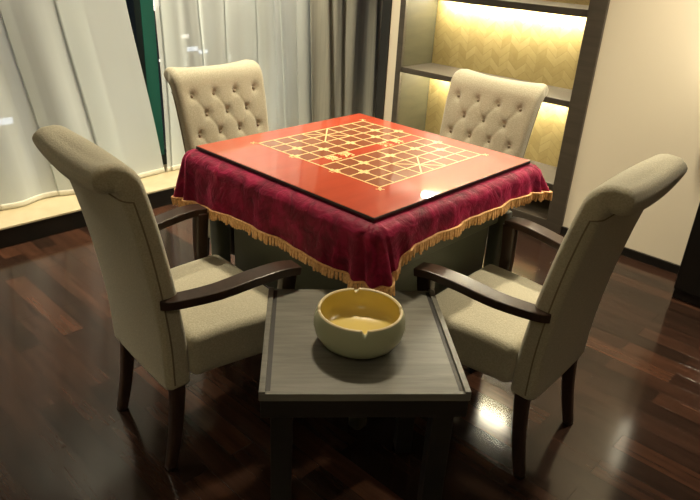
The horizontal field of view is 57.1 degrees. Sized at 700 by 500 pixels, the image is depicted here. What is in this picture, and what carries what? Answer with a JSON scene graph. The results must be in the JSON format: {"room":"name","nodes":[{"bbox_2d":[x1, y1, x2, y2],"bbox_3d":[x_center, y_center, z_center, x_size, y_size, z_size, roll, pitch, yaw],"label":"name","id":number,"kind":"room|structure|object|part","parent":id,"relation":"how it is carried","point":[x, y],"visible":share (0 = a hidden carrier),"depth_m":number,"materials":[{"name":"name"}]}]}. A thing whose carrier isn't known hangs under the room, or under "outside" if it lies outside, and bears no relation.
{"room":"game room","nodes":[
{"label":"game room","id":0,"kind":"room"},
{"bbox_2d":[0,204,699,499],"bbox_3d":[0.166,0.672,2.188,5.800,0.060,6.200,25,33,38],"label":"floor","id":1,"kind":"structure","parent":0,"point":[634,432],"depth_m":2.25,"materials":[{"name":"brown wood"}]},
{"bbox_2d":[0,188,173,248],"bbox_3d":[-1.738,-0.256,3.716,0.578,0.103,6.120,25,33,38],"label":"trim","id":2,"kind":"structure","parent":1,"relation":"on","point":[59,224],"depth_m":3.47,"materials":[{"name":"black paint"}]},
{"bbox_2d":[0,164,179,229],"bbox_3d":[-1.730,-0.305,3.687,0.594,0.012,6.120,25,33,38],"label":"ledge","id":3,"kind":"object","parent":2,"relation":"on","point":[50,207],"visible":0.12,"depth_m":3.54,"materials":[{"name":"beige stone"}]},
{"bbox_2d":[126,0,166,164],"bbox_3d":[-0.459,-2.016,4.464,0.085,2.535,2.375,25,33,38],"label":"window","id":4,"kind":"structure","parent":3,"relation":"on","point":[141,12],"depth_m":3.92,"materials":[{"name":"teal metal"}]},
{"bbox_2d":[32,125,301,470],"bbox_3d":[-0.541,0.125,2.007,0.581,1.016,0.616,-18,33,-38],"label":"armchair","id":5,"kind":"object","parent":1,"relation":"on","point":[206,313],"visible":0.98,"depth_m":1.86,"materials":[{"name":"beige fabric"}]},
{"bbox_3d":[-0.664,0.032,1.836,0.232,0.713,0.456,-18,33,-38],"label":"backrest","id":6,"kind":"part","parent":5,"relation":"part of","materials":[{"name":"beige fabric"}]},
{"bbox_3d":[-0.763,0.383,2.186,0.087,0.375,0.046,-18,33,-38],"label":"leg","id":7,"kind":"part","parent":5,"relation":"part of","materials":[{"name":"brown wood"}]},
{"bbox_3d":[-0.535,0.505,1.956,0.087,0.375,0.046,-18,33,-38],"label":"leg","id":8,"kind":"part","parent":5,"relation":"part of","materials":[{"name":"brown wood"}]},
{"bbox_3d":[-0.660,-0.076,2.156,0.078,0.060,0.416,21,31,33],"label":"arm","id":9,"kind":"part","parent":5,"relation":"part of","materials":[{"name":"brown wood"}]},
{"bbox_3d":[-0.537,-0.014,2.328,0.059,0.267,0.042,-18,33,-38],"label":"arm post","id":10,"kind":"part","parent":5,"relation":"part of","materials":[{"name":"brown wood"}]},
{"bbox_3d":[-0.463,0.194,2.121,0.360,0.158,0.491,-18,33,-38],"label":"seat","id":11,"kind":"part","parent":5,"relation":"part of","materials":[{"name":"beige fabric"}]},
{"bbox_3d":[-0.334,0.100,1.826,0.416,0.060,0.078,-12,29,-29],"label":"arm","id":12,"kind":"part","parent":5,"relation":"part of","materials":[{"name":"brown wood"}]},
{"bbox_3d":[-0.195,0.170,1.983,0.059,0.267,0.042,-18,33,-38],"label":"arm post","id":13,"kind":"part","parent":5,"relation":"part of","materials":[{"name":"brown wood"}]},
{"bbox_2d":[164,59,268,255],"bbox_3d":[-0.443,-0.265,2.837,0.581,1.016,0.616,25,33,38],"label":"armchair","id":14,"kind":"object","parent":1,"relation":"on","point":[214,103],"visible":0.32,"depth_m":2.74,"materials":[{"name":"beige fabric"}]},
{"bbox_3d":[-0.667,0.031,2.934,0.087,0.375,0.046,25,33,38],"label":"leg","id":15,"kind":"part","parent":14,"relation":"part of","materials":[{"name":"brown wood"}]},
{"bbox_3d":[-0.369,-0.132,2.816,0.360,0.158,0.491,25,33,38],"label":"seat","id":16,"kind":"part","parent":14,"relation":"part of","materials":[{"name":"beige fabric"}]},
{"bbox_3d":[-0.455,-0.104,2.527,0.059,0.267,0.042,25,33,38],"label":"arm post","id":17,"kind":"part","parent":14,"relation":"part of","materials":[{"name":"brown wood"}]},
{"bbox_2d":[209,206,511,429],"bbox_3d":[0.034,0.018,2.563,0.926,0.782,0.926,25,33,38],"label":"table","id":18,"kind":"object","parent":1,"relation":"on","point":[464,254],"visible":0.12,"depth_m":2.32,"materials":[{"name":"grey"}]},
{"bbox_3d":[-0.514,0.080,2.580,0.068,0.600,0.068,25,33,38],"label":"leg","id":19,"kind":"part","parent":18,"relation":"part of","materials":[{"name":"grey"}]},
{"bbox_3d":[0.041,0.335,2.111,0.068,0.600,0.068,25,33,38],"label":"leg","id":20,"kind":"part","parent":18,"relation":"part of","materials":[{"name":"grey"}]},
{"bbox_2d":[171,149,552,295],"bbox_3d":[0.055,-0.247,2.432,1.078,0.215,1.064,25,33,38],"label":"tablecloth","id":21,"kind":"object","parent":18,"relation":"on","point":[328,237],"visible":0.59,"depth_m":2.02,"materials":[{"name":"red fabric"}]},
{"bbox_2d":[196,113,529,221],"bbox_3d":[0.055,-0.353,2.385,0.880,0.014,0.880,25,33,38],"label":"board","id":22,"kind":"object","parent":21,"relation":"on","point":[373,169],"visible":1,"depth_m":2.29,"materials":[{"name":"red wood"}]},
{"bbox_3d":[0.055,-0.352,2.386,0.880,0.012,0.880,25,33,38],"label":"board panel","id":23,"kind":"part","parent":22,"relation":"part of","materials":[{"name":"black"}]},
{"bbox_3d":[0.573,0.121,2.624,0.068,0.600,0.068,25,33,38],"label":"leg","id":24,"kind":"part","parent":18,"relation":"part of","materials":[{"name":"grey"}]},
{"bbox_2d":[258,287,471,499],"bbox_3d":[0.007,0.481,1.827,0.494,0.578,0.494,1,26,-5],"label":"side table","id":25,"kind":"object","parent":1,"relation":"on","point":[423,375],"visible":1,"depth_m":1.58,"materials":[{"name":"black wood"}]},
{"bbox_3d":[-0.175,0.575,1.637,0.052,0.552,0.052,1,26,-5],"label":"leg","id":26,"kind":"part","parent":25,"relation":"part of","materials":[{"name":"black wood"}]},
{"bbox_2d":[313,288,404,358],"bbox_3d":[0.024,0.194,1.648,0.235,0.106,0.235,25,33,38],"label":"ashtray","id":27,"kind":"object","parent":25,"relation":"on","point":[361,323],"visible":1,"depth_m":1.67,"materials":[{"name":"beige ceramic"}]},
{"bbox_3d":[0.188,0.410,2.027,0.052,0.552,0.052,1,26,-5],"label":"leg","id":28,"kind":"part","parent":25,"relation":"part of","materials":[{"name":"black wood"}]},
{"bbox_3d":[0.214,0.582,1.669,0.052,0.552,0.052,1,26,-5],"label":"leg","id":29,"kind":"part","parent":25,"relation":"part of","materials":[{"name":"black wood"}]},
{"bbox_2d":[440,69,548,243],"bbox_3d":[0.478,-0.247,2.911,0.616,1.016,0.581,25,33,38],"label":"armchair","id":30,"kind":"object","parent":1,"relation":"on","point":[497,114],"visible":0.4,"depth_m":2.83,"materials":[{"name":"beige fabric"}]},
{"bbox_3d":[0.607,-0.432,2.962,0.456,0.713,0.232,25,33,38],"label":"backrest","id":31,"kind":"part","parent":30,"relation":"part of","materials":[{"name":"beige fabric"}]},
{"bbox_2d":[391,0,609,233],"bbox_3d":[0.948,-1.386,3.922,1.380,2.240,0.378,25,33,38],"label":"display shelf","id":32,"kind":"object","parent":1,"relation":"on","point":[556,44],"visible":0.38,"depth_m":4.10,"materials":[{"name":"brown wood"}]},
{"bbox_3d":[0.473,-1.610,4.335,0.045,2.240,0.333,25,33,38],"label":"panel","id":33,"kind":"part","parent":32,"relation":"part of","materials":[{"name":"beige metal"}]},
{"bbox_3d":[0.909,-1.066,4.096,1.235,0.035,0.338,25,33,38],"label":"shelf","id":34,"kind":"part","parent":32,"relation":"part of","materials":[{"name":"brown wood"}]},
{"bbox_3d":[0.884,-0.622,4.308,1.235,0.035,0.338,25,33,38],"label":"shelf","id":35,"kind":"part","parent":32,"relation":"part of","materials":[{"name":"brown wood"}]},
{"bbox_3d":[1.051,-1.436,4.063,1.235,2.100,0.020,25,33,38],"label":"panel","id":36,"kind":"part","parent":32,"relation":"part of","materials":[{"name":"beige paper"}]},
{"bbox_3d":[0.934,-1.500,3.889,1.235,0.040,0.338,25,33,38],"label":"shelf","id":37,"kind":"part","parent":32,"relation":"part of","materials":[{"name":"brown wood"}]},
{"bbox_2d":[414,154,687,478],"bbox_3d":[0.577,0.167,2.053,0.581,1.016,0.616,23,32,36],"label":"armchair","id":38,"kind":"object","parent":1,"relation":"on","point":[503,325],"visible":0.98,"depth_m":1.91,"materials":[{"name":"beige fabric"}]},
{"bbox_3d":[0.229,0.178,2.016,0.059,0.267,0.042,23,32,36],"label":"arm post","id":39,"kind":"part","parent":38,"relation":"part of","materials":[{"name":"brown wood"}]},
{"bbox_3d":[0.379,0.122,1.865,0.416,0.060,0.078,17,29,27],"label":"arm","id":40,"kind":"part","parent":38,"relation":"part of","materials":[{"name":"brown wood"}]},
{"bbox_3d":[0.489,0.228,2.164,0.360,0.158,0.491,23,32,36],"label":"seat","id":41,"kind":"part","parent":38,"relation":"part of","materials":[{"name":"beige fabric"}]},
{"bbox_3d":[0.575,0.028,2.374,0.059,0.267,0.042,23,32,36],"label":"arm post","id":42,"kind":"part","parent":38,"relation":"part of","materials":[{"name":"brown wood"}]},
{"bbox_3d":[0.535,0.545,2.000,0.087,0.375,0.046,23,32,36],"label":"leg","id":43,"kind":"part","parent":38,"relation":"part of","materials":[{"name":"brown wood"}]},
{"bbox_3d":[0.709,-0.021,2.206,0.078,0.060,0.416,-16,31,-35],"label":"arm","id":44,"kind":"part","parent":38,"relation":"part of","materials":[{"name":"brown wood"}]},
{"bbox_3d":[0.766,0.445,2.238,0.087,0.375,0.046,23,32,36],"label":"leg","id":45,"kind":"part","parent":38,"relation":"part of","materials":[{"name":"brown wood"}]},
{"bbox_3d":[0.714,0.087,1.886,0.232,0.713,0.456,23,32,36],"label":"backrest","id":46,"kind":"part","parent":38,"relation":"part of","materials":[{"name":"beige fabric"}]},
{"bbox_2d":[672,203,699,306],"bbox_3d":[2.123,-0.548,2.526,1.060,2.050,0.325,25,33,38],"label":"tall cabinet","id":47,"kind":"object","parent":1,"relation":"on","point":[687,283],"visible":1,"depth_m":3.09,"materials":[{"name":"black paint"}]},
{"bbox_2d":[383,0,699,264],"bbox_3d":[2.178,-1.034,2.855,4.845,2.650,0.420,25,33,38],"label":"wall","id":48,"kind":"structure","parent":0,"point":[644,103],"depth_m":3.34,"materials":[{"name":"beige paint"}]},
{"bbox_2d":[375,0,391,119],"bbox_3d":[0.402,-1.847,4.348,0.072,2.650,0.432,25,33,38],"label":"trim","id":49,"kind":"structure","parent":48,"relation":"attached to","point":[387,4],"depth_m":4.42,"materials":[{"name":"black paint"}]},
{"bbox_2d":[560,226,679,273],"bbox_3d":[2.486,0.441,2.825,3.385,0.048,0.014,25,33,38],"label":"baseboard","id":50,"kind":"structure","parent":48,"relation":"attached to","point":[633,254],"depth_m":3.53,"materials":[{"name":"black paint"}]},
{"bbox_3d":[-1.501,-2.559,2.570,0.150,0.035,5.800,25,33,38],"label":"track","id":51,"kind":"object","parent":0,"visible":0},
{"bbox_2d":[0,0,164,209],"bbox_3d":[-2.320,-1.138,2.429,0.070,2.501,3.490,25,33,38],"label":"sheer curtain","id":52,"kind":"object","parent":51,"relation":"hanging from","point":[74,65],"visible":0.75,"depth_m":3.49,"materials":[{"name":"white fabric"}]},
{"bbox_2d":[154,0,311,171],"bbox_3d":[-0.671,-1.806,4.029,1.296,2.501,0.066,-21,35,-41],"label":"sheer curtain","id":53,"kind":"object","parent":51,"relation":"hanging from","point":[273,34],"visible":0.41,"depth_m":4.21,"materials":[{"name":"white fabric"}]},
{"bbox_2d":[310,0,382,122],"bbox_3d":[0.040,-2.034,4.591,0.079,2.500,0.986,25,33,38],"label":"curtain","id":54,"kind":"object","parent":51,"relation":"hanging from","point":[345,34],"visible":0.66,"depth_m":4.82,"materials":[{"name":"grey fabric"}]},
{"label":"outside","id":55,"kind":"structure","parent":0,"visible":0},
{"bbox_2d":[126,0,165,149],"bbox_3d":[-15.006,-2.841,53.054,6.050,41.000,17.000,25,33,38],"label":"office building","id":56,"kind":"structure","parent":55,"point":[158,58],"depth_m":45.40,"materials":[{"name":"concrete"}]}
]}

